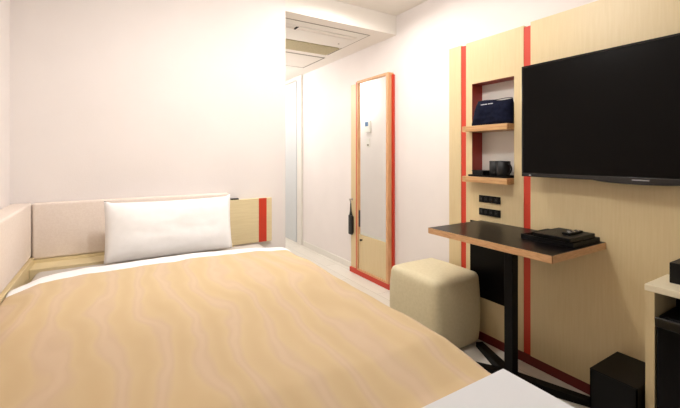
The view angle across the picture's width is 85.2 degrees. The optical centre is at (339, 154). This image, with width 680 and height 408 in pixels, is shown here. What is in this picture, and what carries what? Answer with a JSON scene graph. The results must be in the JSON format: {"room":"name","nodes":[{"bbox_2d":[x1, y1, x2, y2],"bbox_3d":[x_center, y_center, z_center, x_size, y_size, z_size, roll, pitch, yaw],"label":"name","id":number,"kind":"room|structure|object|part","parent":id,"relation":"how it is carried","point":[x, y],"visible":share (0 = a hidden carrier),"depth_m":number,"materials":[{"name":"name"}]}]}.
{"room":"hotel room","nodes":[
{"label":"hotel room","id":0,"kind":"room"},
{"bbox_2d":[0,0,9,208],"bbox_3d":[-0.725,-0.020,0.231,0.100,2.340,3.950,0,0,-31],"label":"wall","id":1,"kind":"structure","parent":0,"point":[4,4],"depth_m":1.77,"materials":[{"name":"paint"}]},
{"bbox_2d":[0,193,271,303],"bbox_3d":[-0.641,0.448,1.512,1.376,0.405,1.649,0,0,-31],"label":"headboard","id":2,"kind":"object","parent":1,"relation":"attached to","point":[58,235],"visible":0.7,"depth_m":1.93,"materials":[{"name":"beige fabric"}]},
{"bbox_3d":[-1.185,0.578,1.179,0.100,0.113,1.648,0,0,-31],"label":"rail","id":3,"kind":"part","parent":2,"relation":"part of","materials":[{"name":"brown wood"}]},
{"bbox_3d":[-0.603,0.442,2.486,0.296,0.297,0.026,0,0,-31],"label":"panel","id":4,"kind":"part","parent":2,"relation":"part of","materials":[{"name":"brown wood"}]},
{"bbox_2d":[10,0,284,256],"bbox_3d":[-2.069,-0.020,3.862,1.588,2.340,3.850,0,0,-31],"label":"wall","id":5,"kind":"structure","parent":0,"point":[110,99],"depth_m":2.18,"materials":[{"name":"paint"}]},
{"bbox_2d":[285,0,395,80],"bbox_3d":[-0.914,-1.157,4.568,1.120,0.265,3.850,0,0,-31],"label":"ceiling","id":6,"kind":"structure","parent":0,"point":[380,26],"depth_m":3.00,"materials":[{"name":"paint"}]},
{"bbox_2d":[285,52,323,67],"bbox_3d":[-0.531,-1.023,3.976,0.557,0.004,0.520,0,0,-31],"label":"ceiling hatch","id":7,"kind":"object","parent":6,"relation":"attached to","point":[291,59],"visible":0.51,"depth_m":3.96,"materials":[{"name":"beige"}]},
{"bbox_2d":[285,18,369,54],"bbox_3d":[-0.500,-1.019,3.132,1.330,0.012,0.733,0,0,-31],"label":"air conditioner","id":8,"kind":"object","parent":6,"relation":"attached to","point":[299,31],"visible":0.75,"depth_m":3.21,"materials":[{"name":"white paint"}]},
{"bbox_2d":[285,39,338,54],"bbox_3d":[-0.411,-1.020,3.457,0.780,0.010,0.270,0,0,-31],"label":"return grille","id":9,"kind":"object","parent":8,"relation":"attached to","point":[297,45],"depth_m":3.50,"materials":[{"name":"metal"}]},
{"bbox_2d":[336,0,426,15],"bbox_3d":[0.414,-1.240,0.868,2.708,0.100,3.850,0,0,-31],"label":"ceiling","id":10,"kind":"structure","parent":0,"point":[393,7],"depth_m":2.92,"materials":[{"name":"paint"}]},
{"bbox_2d":[285,237,589,407],"bbox_3d":[-0.589,1.200,2.511,2.708,0.100,7.700,0,0,-31],"label":"floor","id":11,"kind":"structure","parent":0,"point":[333,267],"depth_m":3.14,"materials":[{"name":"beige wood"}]},
{"bbox_2d":[31,244,263,281],"bbox_3d":[-0.492,0.853,1.253,1.115,0.594,1.892,0,0,-31],"label":"bed","id":12,"kind":"object","parent":11,"relation":"on","point":[45,273],"visible":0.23,"depth_m":1.90,"materials":[{"name":"white fabric"}]},
{"bbox_2d":[104,194,231,263],"bbox_3d":[-0.922,0.391,2.041,0.642,0.313,0.151,0,0,-31],"label":"pillow","id":13,"kind":"object","parent":12,"relation":"on","point":[133,230],"visible":1,"depth_m":1.97,"materials":[{"name":"white fabric"}]},
{"bbox_2d":[0,247,490,407],"bbox_3d":[-0.420,0.654,1.159,1.177,0.318,1.676,0,0,-31],"label":"bedspread","id":14,"kind":"object","parent":12,"relation":"on","point":[248,327],"visible":0.97,"depth_m":0.99,"materials":[{"name":"tan patterned fabric"}]},
{"bbox_2d":[422,369,573,407],"bbox_3d":[0.268,0.522,0.718,0.406,0.012,0.176,0,0,-31],"label":"sheet","id":15,"kind":"object","parent":14,"relation":"on","point":[502,388],"visible":1,"depth_m":0.79,"materials":[{"name":"white fabric"}]},
{"bbox_2d":[350,72,394,289],"bbox_3d":[0.278,0.220,3.423,0.076,1.860,0.617,0,0,-31],"label":"mirror","id":16,"kind":"object","parent":11,"relation":"on","point":[372,98],"visible":0.94,"depth_m":3.35,"materials":[{"name":"brown wood"}]},
{"bbox_2d":[359,76,385,241],"bbox_3d":[0.299,0.035,3.379,0.008,1.446,0.432,0,0,-31],"label":"mirror glass","id":17,"kind":"object","parent":16,"relation":"on","point":[372,90],"depth_m":3.38,"materials":[{"name":"white"}]},
{"bbox_3d":[0.302,0.924,3.380,0.022,0.328,0.432,0,0,-31],"label":"door","id":18,"kind":"part","parent":16,"relation":"part of","materials":[{"name":"brown wood"}]},
{"bbox_3d":[0.107,0.438,3.654,0.033,0.024,0.024,0,0,-31],"label":"wall hook","id":19,"kind":"object","parent":16,"relation":"attached to","visible":0},
{"bbox_2d":[348,200,353,234],"bbox_3d":[0.107,0.607,3.654,0.033,0.356,0.066,0,0,-31],"label":"brush","id":20,"kind":"object","parent":19,"relation":"hanging from","point":[350,216],"visible":1,"depth_m":3.64,"materials":[{"name":"black plastic"}]},
{"bbox_2d":[390,258,479,348],"bbox_3d":[0.588,0.924,2.326,0.412,0.453,0.441,0,0,-31],"label":"pouf","id":21,"kind":"object","parent":11,"relation":"on","point":[442,296],"visible":0.75,"depth_m":2.17,"materials":[{"name":"beige leather"}]},
{"bbox_2d":[428,220,605,407],"bbox_3d":[0.862,0.777,1.888,0.448,0.746,0.685,0,0,-31],"label":"desk","id":22,"kind":"object","parent":11,"relation":"on","point":[507,239],"visible":0.77,"depth_m":1.86,"materials":[{"name":"black laminate"}]},
{"bbox_2d":[521,229,599,247],"bbox_3d":[1.049,0.394,1.769,0.235,0.020,0.243,0,0,-31],"label":"tray","id":23,"kind":"object","parent":22,"relation":"on","point":[528,235],"visible":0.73,"depth_m":1.69,"materials":[{"name":"black plastic"}]},
{"bbox_2d":[533,228,594,242],"bbox_3d":[1.046,0.373,1.730,0.222,0.020,0.167,0,0,-31],"label":"folder","id":24,"kind":"object","parent":23,"relation":"on","point":[555,234],"visible":0.96,"depth_m":1.69,"materials":[{"name":"black laminate"}]},
{"bbox_2d":[562,230,582,235],"bbox_3d":[1.073,0.355,1.706,0.120,0.015,0.035,0,0,-31],"label":"remote control","id":25,"kind":"object","parent":24,"relation":"on","point":[572,232],"visible":1,"depth_m":1.69,"materials":[{"name":"black plastic"}]},
{"bbox_2d":[590,352,644,407],"bbox_3d":[1.181,1.015,1.525,0.247,0.270,0.165,0,0,-31],"label":"waste bin","id":26,"kind":"object","parent":11,"relation":"on","point":[618,380],"visible":0.77,"depth_m":1.49,"materials":[{"name":"black plastic"}]},
{"bbox_3d":[1.181,0.883,1.525,0.247,0.006,0.165,0,0,-31],"label":"bin lid","id":27,"kind":"part","parent":26,"relation":"part of","materials":[{"name":"black plastic"}]},
{"bbox_2d":[645,274,679,407],"bbox_3d":[1.377,0.819,1.248,0.222,0.662,0.496,0,0,-31],"label":"cabinet","id":28,"kind":"object","parent":11,"relation":"on","point":[661,295],"visible":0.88,"depth_m":1.39,"materials":[{"name":"beige wood"}]},
{"bbox_2d":[655,306,679,407],"bbox_3d":[1.368,0.864,1.244,0.219,0.532,0.426,0,0,-31],"label":"fridge","id":29,"kind":"object","parent":28,"relation":"in","point":[667,324],"visible":1,"depth_m":1.34,"materials":[{"name":"black plastic"}]},
{"bbox_3d":[1.275,0.617,1.195,0.010,0.037,0.412,0,0,-31],"label":"door handle","id":30,"kind":"part","parent":29,"relation":"part of","materials":[{"name":"black"}]},
{"bbox_2d":[669,259,679,284],"bbox_3d":[1.373,0.448,1.337,0.113,0.080,0.252,0,0,-31],"label":"tissue box","id":31,"kind":"object","parent":28,"relation":"on","point":[674,266],"visible":1,"depth_m":1.40,"materials":[{"name":"black laminate"}]},
{"bbox_3d":[1.469,0.821,1.304,0.008,0.618,0.436,0,0,-31],"label":"panel","id":32,"kind":"part","parent":28,"relation":"part of","materials":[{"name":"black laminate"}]},
{"bbox_2d":[285,0,597,264],"bbox_3d":[0.524,-0.020,3.191,0.100,2.340,7.700,0,0,-31],"label":"wall","id":33,"kind":"structure","parent":0,"point":[418,54],"depth_m":3.03,"materials":[{"name":"paint"}]},
{"bbox_2d":[285,81,296,241],"bbox_3d":[-0.791,0.090,5.199,0.048,2.120,0.780,0,0,-31],"label":"door","id":34,"kind":"structure","parent":33,"relation":"in","point":[291,89],"depth_m":5.01,"materials":[{"name":"white paint"}]},
{"bbox_2d":[285,75,302,244],"bbox_3d":[-0.775,0.062,5.197,0.028,2.175,1.120,0,0,-31],"label":"trim","id":35,"kind":"structure","parent":33,"relation":"attached to","point":[299,79],"depth_m":4.75,"materials":[{"name":"white paint"}]},
{"bbox_2d":[303,241,350,266],"bbox_3d":[-0.173,1.120,4.229,0.008,0.060,1.160,0,0,-31],"label":"baseboard","id":36,"kind":"structure","parent":33,"relation":"attached to","point":[347,263],"depth_m":4.15,"materials":[{"name":"white paint"}]},
{"bbox_2d":[449,0,679,394],"bbox_3d":[1.288,0.211,1.675,0.174,1.878,2.017,0,0,-31],"label":"wall panel","id":37,"kind":"object","parent":33,"relation":"attached to","point":[574,314],"visible":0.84,"depth_m":1.90,"materials":[{"name":"brown wood"}]},
{"bbox_3d":[0.920,0.650,2.236,0.004,0.470,0.322,0,0,-31],"label":"black kick panel","id":38,"kind":"part","parent":37,"relation":"part of","materials":[{"name":"black laminate"}]},
{"bbox_2d":[465,176,513,184],"bbox_3d":[0.932,0.150,2.246,0.161,0.035,0.289,0,0,-31],"label":"shelf","id":39,"kind":"object","parent":37,"relation":"attached to","point":[472,180],"depth_m":2.19,"materials":[{"name":"brown wood"}]},
{"bbox_2d":[465,123,513,132],"bbox_3d":[0.932,-0.163,2.246,0.161,0.035,0.289,0,0,-31],"label":"shelf","id":40,"kind":"object","parent":37,"relation":"attached to","point":[503,127],"depth_m":2.20,"materials":[{"name":"brown wood"}]},
{"bbox_2d":[479,195,500,203],"bbox_3d":[0.907,0.271,2.247,0.010,0.043,0.149,0,0,-31],"label":"power outlet","id":41,"kind":"object","parent":37,"relation":"attached to","point":[482,198],"visible":1,"depth_m":2.24,"materials":[{"name":"black plastic"}]},
{"bbox_2d":[479,208,500,217],"bbox_3d":[0.907,0.349,2.247,0.010,0.043,0.149,0,0,-31],"label":"power outlet","id":42,"kind":"object","parent":37,"relation":"attached to","point":[482,211],"visible":1,"depth_m":2.24,"materials":[{"name":"black plastic"}]},
{"bbox_2d":[468,174,513,177],"bbox_3d":[0.931,0.127,2.247,0.130,0.012,0.266,0,0,-31],"label":"tray","id":43,"kind":"object","parent":37,"relation":"on","point":[491,176],"visible":0.57,"depth_m":2.19,"materials":[{"name":"black plastic"}]},
{"bbox_2d":[472,170,489,174],"bbox_3d":[0.881,0.112,2.313,0.069,0.033,0.084,0,0,-31],"label":"box","id":44,"kind":"object","parent":43,"relation":"on","point":[475,172],"visible":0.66,"depth_m":2.28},
{"bbox_2d":[489,161,496,175],"bbox_3d":[0.951,0.082,2.242,0.092,0.092,0.077,0,0,-31],"label":"mug","id":45,"kind":"object","parent":43,"relation":"on","point":[492,164],"visible":0.45,"depth_m":2.22,"materials":[{"name":"black ceramic"}]},
{"bbox_2d":[496,161,511,175],"bbox_3d":[0.959,0.082,2.154,0.092,0.092,0.077,0,0,34],"label":"mug","id":46,"kind":"object","parent":43,"relation":"on","point":[502,167],"visible":0.91,"depth_m":2.13,"materials":[{"name":"black ceramic"}]},
{"bbox_2d":[472,97,513,125],"bbox_3d":[0.922,-0.260,2.241,0.091,0.157,0.292,0,0,-31],"label":"pouch","id":47,"kind":"object","parent":37,"relation":"on","point":[496,111],"visible":0.97,"depth_m":2.19,"materials":[{"name":"blue fabric"}]},
{"bbox_2d":[522,33,679,185],"bbox_3d":[1.280,-0.174,1.559,0.078,0.598,1.048,0,0,-31],"label":"television","id":48,"kind":"object","parent":37,"relation":"attached to","point":[611,115],"visible":1,"depth_m":1.65,"materials":[{"name":"black plastic"}]}
]}

